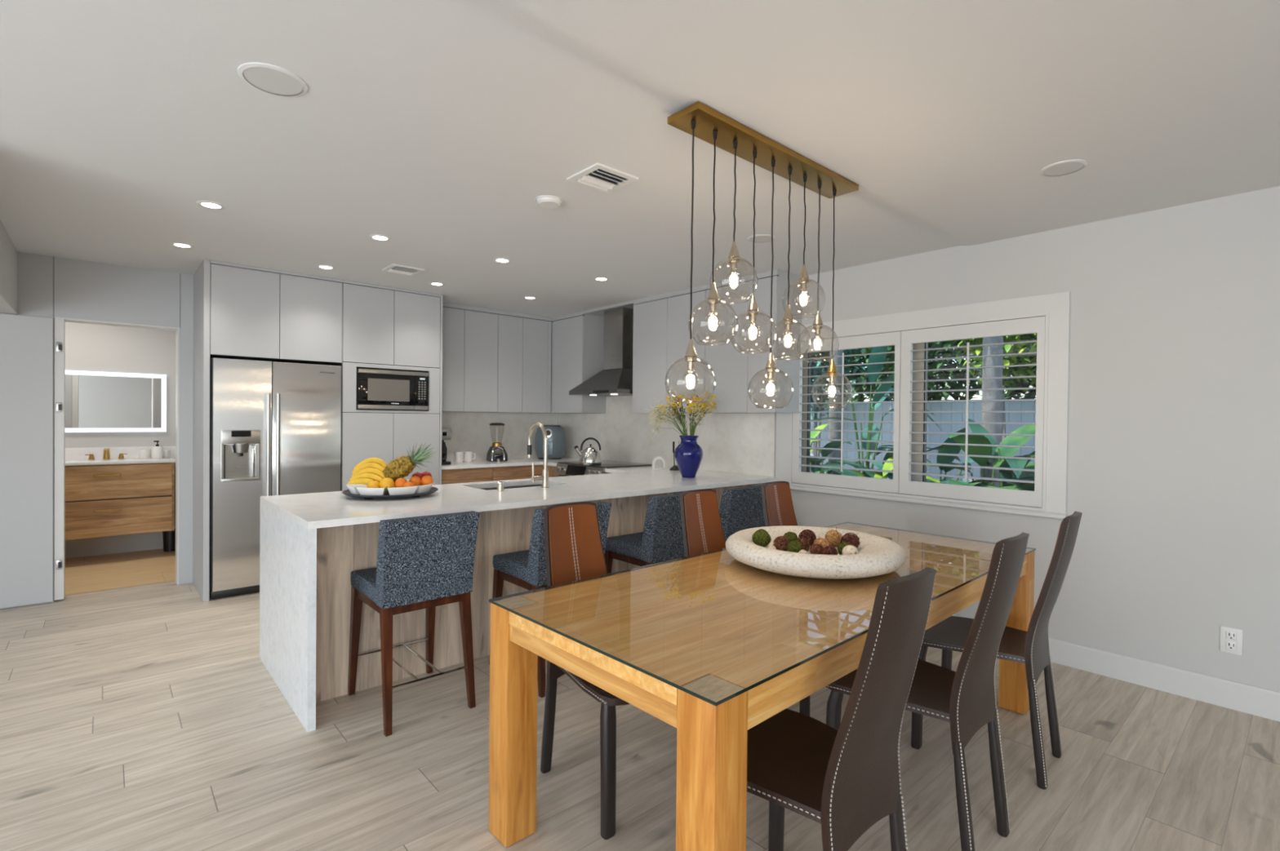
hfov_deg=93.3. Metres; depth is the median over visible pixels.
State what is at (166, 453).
mug
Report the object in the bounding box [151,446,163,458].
bottle
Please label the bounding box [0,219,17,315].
soffit
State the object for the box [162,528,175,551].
waste bin
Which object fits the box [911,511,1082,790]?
dining chair
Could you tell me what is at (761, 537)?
decorative ball
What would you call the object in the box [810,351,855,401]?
leafy shrub
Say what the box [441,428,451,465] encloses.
coffee maker
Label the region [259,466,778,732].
countertop
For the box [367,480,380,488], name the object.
citrus
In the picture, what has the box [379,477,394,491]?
citrus
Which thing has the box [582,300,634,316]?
cabinet filler
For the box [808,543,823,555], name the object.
decorative ball
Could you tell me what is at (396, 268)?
ceiling vent
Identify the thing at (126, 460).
countertop
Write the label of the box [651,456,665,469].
holder
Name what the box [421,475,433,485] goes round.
orange
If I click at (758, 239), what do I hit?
grille
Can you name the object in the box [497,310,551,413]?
upper cabinet
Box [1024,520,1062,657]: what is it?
backrest
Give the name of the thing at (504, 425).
glass jar
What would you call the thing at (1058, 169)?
grille
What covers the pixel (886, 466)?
plant
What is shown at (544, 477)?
kitchen faucet
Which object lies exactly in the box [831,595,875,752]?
backrest
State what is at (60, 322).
door frame
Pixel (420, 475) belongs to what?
apple
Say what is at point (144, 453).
cup
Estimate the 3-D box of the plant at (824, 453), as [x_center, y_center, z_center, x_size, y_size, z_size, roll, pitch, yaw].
[2.229,0.797,7.107,1.348,1.252,1.534,0,1,-19]
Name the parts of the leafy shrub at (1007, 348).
stem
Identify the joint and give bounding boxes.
[53,256,180,328]
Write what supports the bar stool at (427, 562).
on the floor
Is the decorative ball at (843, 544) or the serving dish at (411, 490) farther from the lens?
the serving dish at (411, 490)
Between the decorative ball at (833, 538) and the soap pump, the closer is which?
the decorative ball at (833, 538)
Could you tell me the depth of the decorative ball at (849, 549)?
2.32 m
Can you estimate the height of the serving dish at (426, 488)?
0.045 m
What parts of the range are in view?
knob, knob, control panel, knob, knob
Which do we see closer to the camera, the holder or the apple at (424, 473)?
the apple at (424, 473)
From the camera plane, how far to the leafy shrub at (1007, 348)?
7.42 m
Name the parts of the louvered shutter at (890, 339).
tilt rod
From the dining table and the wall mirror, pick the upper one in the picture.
the wall mirror
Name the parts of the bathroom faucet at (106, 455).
tap handle, spout, tap handle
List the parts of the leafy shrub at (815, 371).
stem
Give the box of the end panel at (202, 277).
[192,259,210,602]
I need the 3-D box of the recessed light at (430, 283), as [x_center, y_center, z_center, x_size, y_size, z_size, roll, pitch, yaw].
[-1.696,-1.182,5.045,0.128,0.004,0.128,0,1,-42]
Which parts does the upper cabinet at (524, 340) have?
door, door, door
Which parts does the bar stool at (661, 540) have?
leg, seat, rail, leg, backrest, rail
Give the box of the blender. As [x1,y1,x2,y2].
[486,422,507,462]
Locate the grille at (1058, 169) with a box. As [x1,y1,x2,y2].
[1043,162,1084,176]
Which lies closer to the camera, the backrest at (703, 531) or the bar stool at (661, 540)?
the backrest at (703, 531)
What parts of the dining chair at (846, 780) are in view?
leg, seat, backrest, leg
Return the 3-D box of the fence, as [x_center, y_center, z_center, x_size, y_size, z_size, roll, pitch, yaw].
[3.575,0.522,9.242,0.060,1.780,13.060,0,1,-42]
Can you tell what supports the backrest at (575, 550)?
on the dining chair at (573, 545)
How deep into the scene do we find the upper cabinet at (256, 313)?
4.62 m
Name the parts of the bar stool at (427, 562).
leg, seat, rail, leg, rail, backrest, leg, leg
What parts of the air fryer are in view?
basket drawer, panel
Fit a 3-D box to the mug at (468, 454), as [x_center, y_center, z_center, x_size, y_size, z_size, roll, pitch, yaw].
[-1.735,0.317,6.128,0.110,0.105,0.086,1,1,20]
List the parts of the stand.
black rod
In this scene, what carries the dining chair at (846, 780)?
on the floor
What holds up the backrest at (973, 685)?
on the dining chair at (965, 698)
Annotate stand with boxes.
[670,441,679,471]
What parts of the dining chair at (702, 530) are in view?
backrest, leg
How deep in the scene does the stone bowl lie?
2.25 m
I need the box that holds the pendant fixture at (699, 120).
[665,101,858,408]
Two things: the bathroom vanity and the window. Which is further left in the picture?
the bathroom vanity
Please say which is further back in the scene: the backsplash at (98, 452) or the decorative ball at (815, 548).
the backsplash at (98, 452)
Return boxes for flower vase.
[674,435,702,478]
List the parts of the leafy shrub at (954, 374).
stem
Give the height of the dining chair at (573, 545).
1.010 m
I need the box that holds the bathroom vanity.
[65,462,174,540]
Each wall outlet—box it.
[596,432,601,444]
[1219,626,1243,655]
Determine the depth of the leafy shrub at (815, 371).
9.32 m
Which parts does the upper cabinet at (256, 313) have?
door, door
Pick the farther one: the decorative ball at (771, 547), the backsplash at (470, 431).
the backsplash at (470, 431)
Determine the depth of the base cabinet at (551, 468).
6.16 m
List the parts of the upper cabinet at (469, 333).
door, door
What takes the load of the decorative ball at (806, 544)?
in the stone bowl
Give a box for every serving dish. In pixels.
[346,484,367,494]
[355,486,387,495]
[387,485,417,495]
[414,483,433,493]
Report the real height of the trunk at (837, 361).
3.244 m
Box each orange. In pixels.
[394,477,407,487]
[403,480,414,487]
[408,475,421,485]
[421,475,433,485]
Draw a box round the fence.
[809,399,1035,484]
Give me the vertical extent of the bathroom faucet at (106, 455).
0.100 m
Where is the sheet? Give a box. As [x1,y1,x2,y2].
[488,521,1035,706]
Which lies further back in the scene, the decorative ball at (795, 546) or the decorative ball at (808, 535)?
the decorative ball at (808, 535)
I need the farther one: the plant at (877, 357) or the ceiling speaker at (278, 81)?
the plant at (877, 357)
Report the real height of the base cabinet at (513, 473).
0.868 m
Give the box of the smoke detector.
[534,195,564,208]
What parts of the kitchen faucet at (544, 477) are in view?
lever handle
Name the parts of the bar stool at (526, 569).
leg, seat, rail, leg, backrest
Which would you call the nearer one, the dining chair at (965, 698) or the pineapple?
the dining chair at (965, 698)
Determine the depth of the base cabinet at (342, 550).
3.12 m
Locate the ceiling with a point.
(436, 128)
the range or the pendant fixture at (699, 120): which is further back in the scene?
the range
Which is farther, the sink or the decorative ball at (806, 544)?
the sink
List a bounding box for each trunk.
[827,346,891,475]
[928,336,1003,487]
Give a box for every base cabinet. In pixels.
[315,484,751,702]
[441,467,492,484]
[492,465,542,481]
[542,465,559,477]
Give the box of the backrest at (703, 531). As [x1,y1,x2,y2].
[683,491,725,558]
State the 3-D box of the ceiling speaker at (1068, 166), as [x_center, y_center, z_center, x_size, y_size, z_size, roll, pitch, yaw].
[1.821,-1.105,2.598,0.170,0.006,0.170,0,1,-42]
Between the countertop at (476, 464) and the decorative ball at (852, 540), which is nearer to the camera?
the decorative ball at (852, 540)
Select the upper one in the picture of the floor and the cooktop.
the cooktop
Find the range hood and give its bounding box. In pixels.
[568,306,633,396]
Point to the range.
(562, 468)
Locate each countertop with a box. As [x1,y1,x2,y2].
[65,457,175,466]
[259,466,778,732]
[441,457,579,470]
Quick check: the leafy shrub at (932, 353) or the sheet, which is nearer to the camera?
the sheet
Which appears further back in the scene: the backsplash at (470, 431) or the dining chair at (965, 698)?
the backsplash at (470, 431)
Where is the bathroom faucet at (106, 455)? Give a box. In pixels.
[84,448,127,459]
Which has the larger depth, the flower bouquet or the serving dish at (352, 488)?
the flower bouquet
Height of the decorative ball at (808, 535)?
0.076 m
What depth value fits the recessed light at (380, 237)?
3.75 m
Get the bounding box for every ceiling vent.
[381,263,424,275]
[566,163,638,193]
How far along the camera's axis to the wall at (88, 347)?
5.86 m
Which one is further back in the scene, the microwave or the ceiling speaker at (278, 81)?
the microwave
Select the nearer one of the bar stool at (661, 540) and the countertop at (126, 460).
the bar stool at (661, 540)
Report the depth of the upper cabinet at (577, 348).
6.39 m
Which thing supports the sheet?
on the dining table
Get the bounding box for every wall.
[0,252,558,609]
[65,322,175,559]
[558,186,1279,692]
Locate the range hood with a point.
(615, 379)
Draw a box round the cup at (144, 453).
[138,448,151,458]
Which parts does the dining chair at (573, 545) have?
leg, backrest, seat, leg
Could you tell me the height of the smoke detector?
0.022 m
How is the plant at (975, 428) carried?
on the garden
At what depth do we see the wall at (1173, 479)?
3.10 m
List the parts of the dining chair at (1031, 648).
leg, leg, seat, leg, leg, backrest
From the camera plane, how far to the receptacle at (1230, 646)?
2.88 m
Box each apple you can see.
[411,471,422,479]
[421,471,431,477]
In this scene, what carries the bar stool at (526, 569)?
on the floor
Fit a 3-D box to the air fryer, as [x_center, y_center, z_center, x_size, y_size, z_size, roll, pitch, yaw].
[-1.003,0.183,6.756,0.344,0.376,0.344,0,1,-42]
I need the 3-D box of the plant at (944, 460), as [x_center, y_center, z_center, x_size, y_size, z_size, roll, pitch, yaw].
[3.249,0.726,6.870,1.112,1.422,1.292,0,1,-42]
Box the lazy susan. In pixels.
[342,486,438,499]
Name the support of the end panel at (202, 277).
on the floor
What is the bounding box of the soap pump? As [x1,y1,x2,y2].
[496,481,504,491]
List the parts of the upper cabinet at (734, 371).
door, door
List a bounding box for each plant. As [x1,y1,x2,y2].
[809,423,828,465]
[809,441,875,477]
[810,346,939,479]
[842,456,940,483]
[863,446,968,483]
[925,427,973,484]
[926,418,1035,487]
[926,422,1035,491]
[968,472,1034,486]
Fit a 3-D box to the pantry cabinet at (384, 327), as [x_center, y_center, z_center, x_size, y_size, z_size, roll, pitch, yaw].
[-2.348,0.038,5.482,0.846,2.464,0.677,0,1,-42]
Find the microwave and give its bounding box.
[355,367,428,411]
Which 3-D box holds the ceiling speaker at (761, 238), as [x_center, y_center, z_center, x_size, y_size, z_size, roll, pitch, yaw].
[0.742,-1.142,3.699,0.170,0.006,0.170,0,1,-42]
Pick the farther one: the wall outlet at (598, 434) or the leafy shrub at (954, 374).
the leafy shrub at (954, 374)
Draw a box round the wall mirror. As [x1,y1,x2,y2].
[65,370,166,432]
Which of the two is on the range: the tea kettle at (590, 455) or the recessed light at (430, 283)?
the tea kettle at (590, 455)
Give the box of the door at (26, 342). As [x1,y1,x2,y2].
[0,313,53,608]
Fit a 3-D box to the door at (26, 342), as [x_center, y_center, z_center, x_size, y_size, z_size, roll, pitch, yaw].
[-4.565,0.244,3.959,1.030,2.013,0.025,0,1,-42]
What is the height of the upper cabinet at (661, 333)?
1.054 m
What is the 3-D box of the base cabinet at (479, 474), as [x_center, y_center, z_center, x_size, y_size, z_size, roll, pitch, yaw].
[-1.845,0.836,5.955,0.531,0.868,0.621,0,1,-42]
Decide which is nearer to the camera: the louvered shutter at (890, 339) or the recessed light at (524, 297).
the louvered shutter at (890, 339)
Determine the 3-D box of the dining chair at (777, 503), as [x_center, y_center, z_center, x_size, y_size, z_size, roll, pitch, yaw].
[0.923,0.822,3.182,0.429,1.010,0.572,0,1,-43]
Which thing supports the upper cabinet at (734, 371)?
attached to the wall at (1173, 479)
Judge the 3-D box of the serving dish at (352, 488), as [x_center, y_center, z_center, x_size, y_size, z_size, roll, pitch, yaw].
[-1.542,0.355,3.384,0.182,0.045,0.162,0,1,-42]
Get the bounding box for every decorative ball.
[751,528,771,546]
[767,545,776,549]
[773,536,790,551]
[783,531,798,542]
[786,540,803,552]
[796,538,810,551]
[798,529,816,546]
[798,550,807,553]
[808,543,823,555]
[813,536,829,547]
[821,546,838,555]
[824,527,842,546]
[837,542,850,555]
[840,533,860,548]
[841,545,858,555]
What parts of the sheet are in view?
glass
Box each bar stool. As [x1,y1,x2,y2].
[347,511,479,737]
[488,502,611,697]
[604,493,684,576]
[719,485,765,541]
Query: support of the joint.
attached to the wall at (83, 290)
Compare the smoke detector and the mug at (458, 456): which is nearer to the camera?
the smoke detector
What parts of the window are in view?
frame, sill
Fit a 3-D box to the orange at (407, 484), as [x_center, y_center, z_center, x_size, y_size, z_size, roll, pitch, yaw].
[-1.285,0.341,3.362,0.066,0.065,0.066,0,1,-42]
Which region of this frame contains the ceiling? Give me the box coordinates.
[0,0,1279,317]
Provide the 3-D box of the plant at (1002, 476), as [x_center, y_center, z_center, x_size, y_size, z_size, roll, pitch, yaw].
[3.492,0.879,5.457,1.143,1.149,0.987,1,1,12]
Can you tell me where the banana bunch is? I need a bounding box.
[347,457,386,484]
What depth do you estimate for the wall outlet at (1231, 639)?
2.88 m
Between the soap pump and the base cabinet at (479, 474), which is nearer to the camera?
the soap pump
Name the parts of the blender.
lid, control panel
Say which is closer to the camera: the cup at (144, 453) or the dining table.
the dining table
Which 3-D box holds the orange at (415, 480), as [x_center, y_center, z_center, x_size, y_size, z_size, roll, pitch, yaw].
[-1.284,0.320,3.447,0.068,0.067,0.068,0,1,-42]
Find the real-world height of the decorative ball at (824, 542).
0.073 m
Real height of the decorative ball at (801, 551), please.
0.040 m
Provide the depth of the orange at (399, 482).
3.36 m
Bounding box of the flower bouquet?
[643,386,716,439]
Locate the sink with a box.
[481,484,542,490]
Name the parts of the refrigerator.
dispenser spout, freezer door, dispenser post, handle, handle, fridge door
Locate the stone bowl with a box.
[725,525,906,579]
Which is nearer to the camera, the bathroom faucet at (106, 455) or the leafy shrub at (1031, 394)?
the bathroom faucet at (106, 455)
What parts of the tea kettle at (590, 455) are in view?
spout, handle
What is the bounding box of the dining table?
[488,524,1035,850]
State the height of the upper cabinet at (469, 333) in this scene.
1.054 m
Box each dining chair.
[540,502,630,839]
[679,488,809,716]
[746,567,936,850]
[760,481,797,526]
[826,532,1029,850]
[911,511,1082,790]
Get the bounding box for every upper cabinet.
[209,260,342,364]
[441,302,498,412]
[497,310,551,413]
[551,311,605,413]
[632,284,706,413]
[704,269,802,413]
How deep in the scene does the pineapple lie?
3.44 m
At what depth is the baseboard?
3.04 m
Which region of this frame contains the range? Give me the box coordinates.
[554,460,651,476]
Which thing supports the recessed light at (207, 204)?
in the ceiling
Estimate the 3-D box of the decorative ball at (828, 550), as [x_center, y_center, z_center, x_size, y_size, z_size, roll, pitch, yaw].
[0.736,0.497,2.341,0.062,0.062,0.061,0,1,-42]
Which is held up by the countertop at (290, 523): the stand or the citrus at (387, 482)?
the stand
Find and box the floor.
[0,548,1279,850]
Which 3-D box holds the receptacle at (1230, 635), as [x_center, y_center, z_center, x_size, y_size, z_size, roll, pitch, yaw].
[2.820,1.003,2.880,0.004,0.038,0.036,0,1,-42]
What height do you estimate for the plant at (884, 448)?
1.265 m
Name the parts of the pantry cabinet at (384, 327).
door, door, door, door, panel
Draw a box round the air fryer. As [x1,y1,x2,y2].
[534,425,565,459]
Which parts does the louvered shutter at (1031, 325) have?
tilt rod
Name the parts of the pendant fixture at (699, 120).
glass globe, pendant cord, glass globe, pendant cord, glass globe, pendant cord, glass globe, pendant cord, glass globe, pendant cord, glass globe, pendant cord, glass globe, pendant cord, glass globe, pendant cord, glass globe, pendant cord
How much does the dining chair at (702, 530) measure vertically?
1.010 m
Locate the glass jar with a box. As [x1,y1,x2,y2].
[489,425,504,442]
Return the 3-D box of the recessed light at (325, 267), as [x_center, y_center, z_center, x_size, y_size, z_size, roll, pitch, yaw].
[-2.347,-1.183,4.513,0.128,0.004,0.128,0,1,-42]
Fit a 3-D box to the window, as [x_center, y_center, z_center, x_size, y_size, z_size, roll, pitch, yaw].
[1.785,-0.124,4.131,0.185,1.270,1.949,0,1,-42]
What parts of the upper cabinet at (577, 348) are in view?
door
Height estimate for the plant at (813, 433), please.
1.440 m
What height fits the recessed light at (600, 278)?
0.004 m
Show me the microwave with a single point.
(376, 388)
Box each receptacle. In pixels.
[1226,631,1236,640]
[1226,641,1236,650]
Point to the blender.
(496, 452)
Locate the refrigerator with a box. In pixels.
[208,357,341,599]
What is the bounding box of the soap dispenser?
[151,440,163,458]
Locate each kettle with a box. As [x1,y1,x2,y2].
[573,437,601,465]
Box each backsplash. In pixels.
[65,446,175,459]
[441,411,558,461]
[558,395,775,476]
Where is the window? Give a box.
[775,291,1071,519]
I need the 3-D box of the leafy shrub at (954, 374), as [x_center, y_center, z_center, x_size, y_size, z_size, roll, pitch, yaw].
[4.174,-0.343,9.425,1.074,3.534,2.850,0,1,-36]
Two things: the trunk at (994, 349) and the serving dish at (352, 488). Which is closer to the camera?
the serving dish at (352, 488)
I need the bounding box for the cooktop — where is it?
[558,460,651,468]
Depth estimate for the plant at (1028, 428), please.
5.67 m
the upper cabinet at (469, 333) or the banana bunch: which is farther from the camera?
the upper cabinet at (469, 333)
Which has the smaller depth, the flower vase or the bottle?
the flower vase
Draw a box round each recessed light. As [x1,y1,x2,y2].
[169,242,194,248]
[195,200,225,209]
[316,264,335,269]
[368,234,391,240]
[429,282,444,285]
[493,257,511,262]
[523,296,537,299]
[593,276,608,280]
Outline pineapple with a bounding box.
[382,443,435,481]
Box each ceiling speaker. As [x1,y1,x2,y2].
[237,62,307,97]
[746,234,775,243]
[1040,160,1088,177]
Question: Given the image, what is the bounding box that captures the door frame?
[53,316,179,600]
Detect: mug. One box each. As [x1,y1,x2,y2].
[163,449,170,457]
[453,452,466,462]
[463,451,475,462]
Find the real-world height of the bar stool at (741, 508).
0.908 m
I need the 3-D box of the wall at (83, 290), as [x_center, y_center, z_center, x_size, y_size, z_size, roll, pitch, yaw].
[-3.929,0.012,4.637,7.780,2.500,0.150,0,1,-42]
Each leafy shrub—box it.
[809,349,866,472]
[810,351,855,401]
[825,339,982,402]
[857,340,961,401]
[950,333,1036,439]
[956,333,1036,399]
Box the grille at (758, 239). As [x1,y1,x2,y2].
[749,235,771,243]
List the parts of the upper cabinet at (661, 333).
door, door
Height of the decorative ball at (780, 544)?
0.070 m
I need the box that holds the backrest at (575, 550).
[548,504,607,588]
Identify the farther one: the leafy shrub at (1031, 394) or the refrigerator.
the leafy shrub at (1031, 394)
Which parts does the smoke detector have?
plate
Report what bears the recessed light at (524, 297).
in the ceiling
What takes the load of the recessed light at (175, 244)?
in the ceiling
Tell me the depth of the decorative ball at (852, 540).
2.51 m
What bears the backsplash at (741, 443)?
attached to the wall at (1173, 479)
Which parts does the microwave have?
door, steel trim, steel trim, control panel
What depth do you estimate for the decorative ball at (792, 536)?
2.58 m
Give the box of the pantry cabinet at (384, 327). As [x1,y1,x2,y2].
[332,280,442,491]
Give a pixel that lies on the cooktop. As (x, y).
(605, 464)
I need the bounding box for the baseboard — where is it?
[951,615,1279,721]
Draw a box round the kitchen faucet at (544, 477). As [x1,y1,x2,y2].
[527,422,549,488]
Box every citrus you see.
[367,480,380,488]
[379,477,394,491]
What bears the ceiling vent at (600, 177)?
in the ceiling
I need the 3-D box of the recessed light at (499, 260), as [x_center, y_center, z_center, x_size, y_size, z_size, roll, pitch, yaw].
[-0.973,-1.167,4.269,0.128,0.004,0.128,0,1,-42]
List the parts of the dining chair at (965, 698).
leg, seat, leg, backrest, leg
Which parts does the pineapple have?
crown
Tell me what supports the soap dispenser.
on the countertop at (126, 460)
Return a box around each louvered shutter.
[791,331,901,493]
[898,316,1045,507]
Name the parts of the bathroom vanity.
handle, handle, drawer, drawer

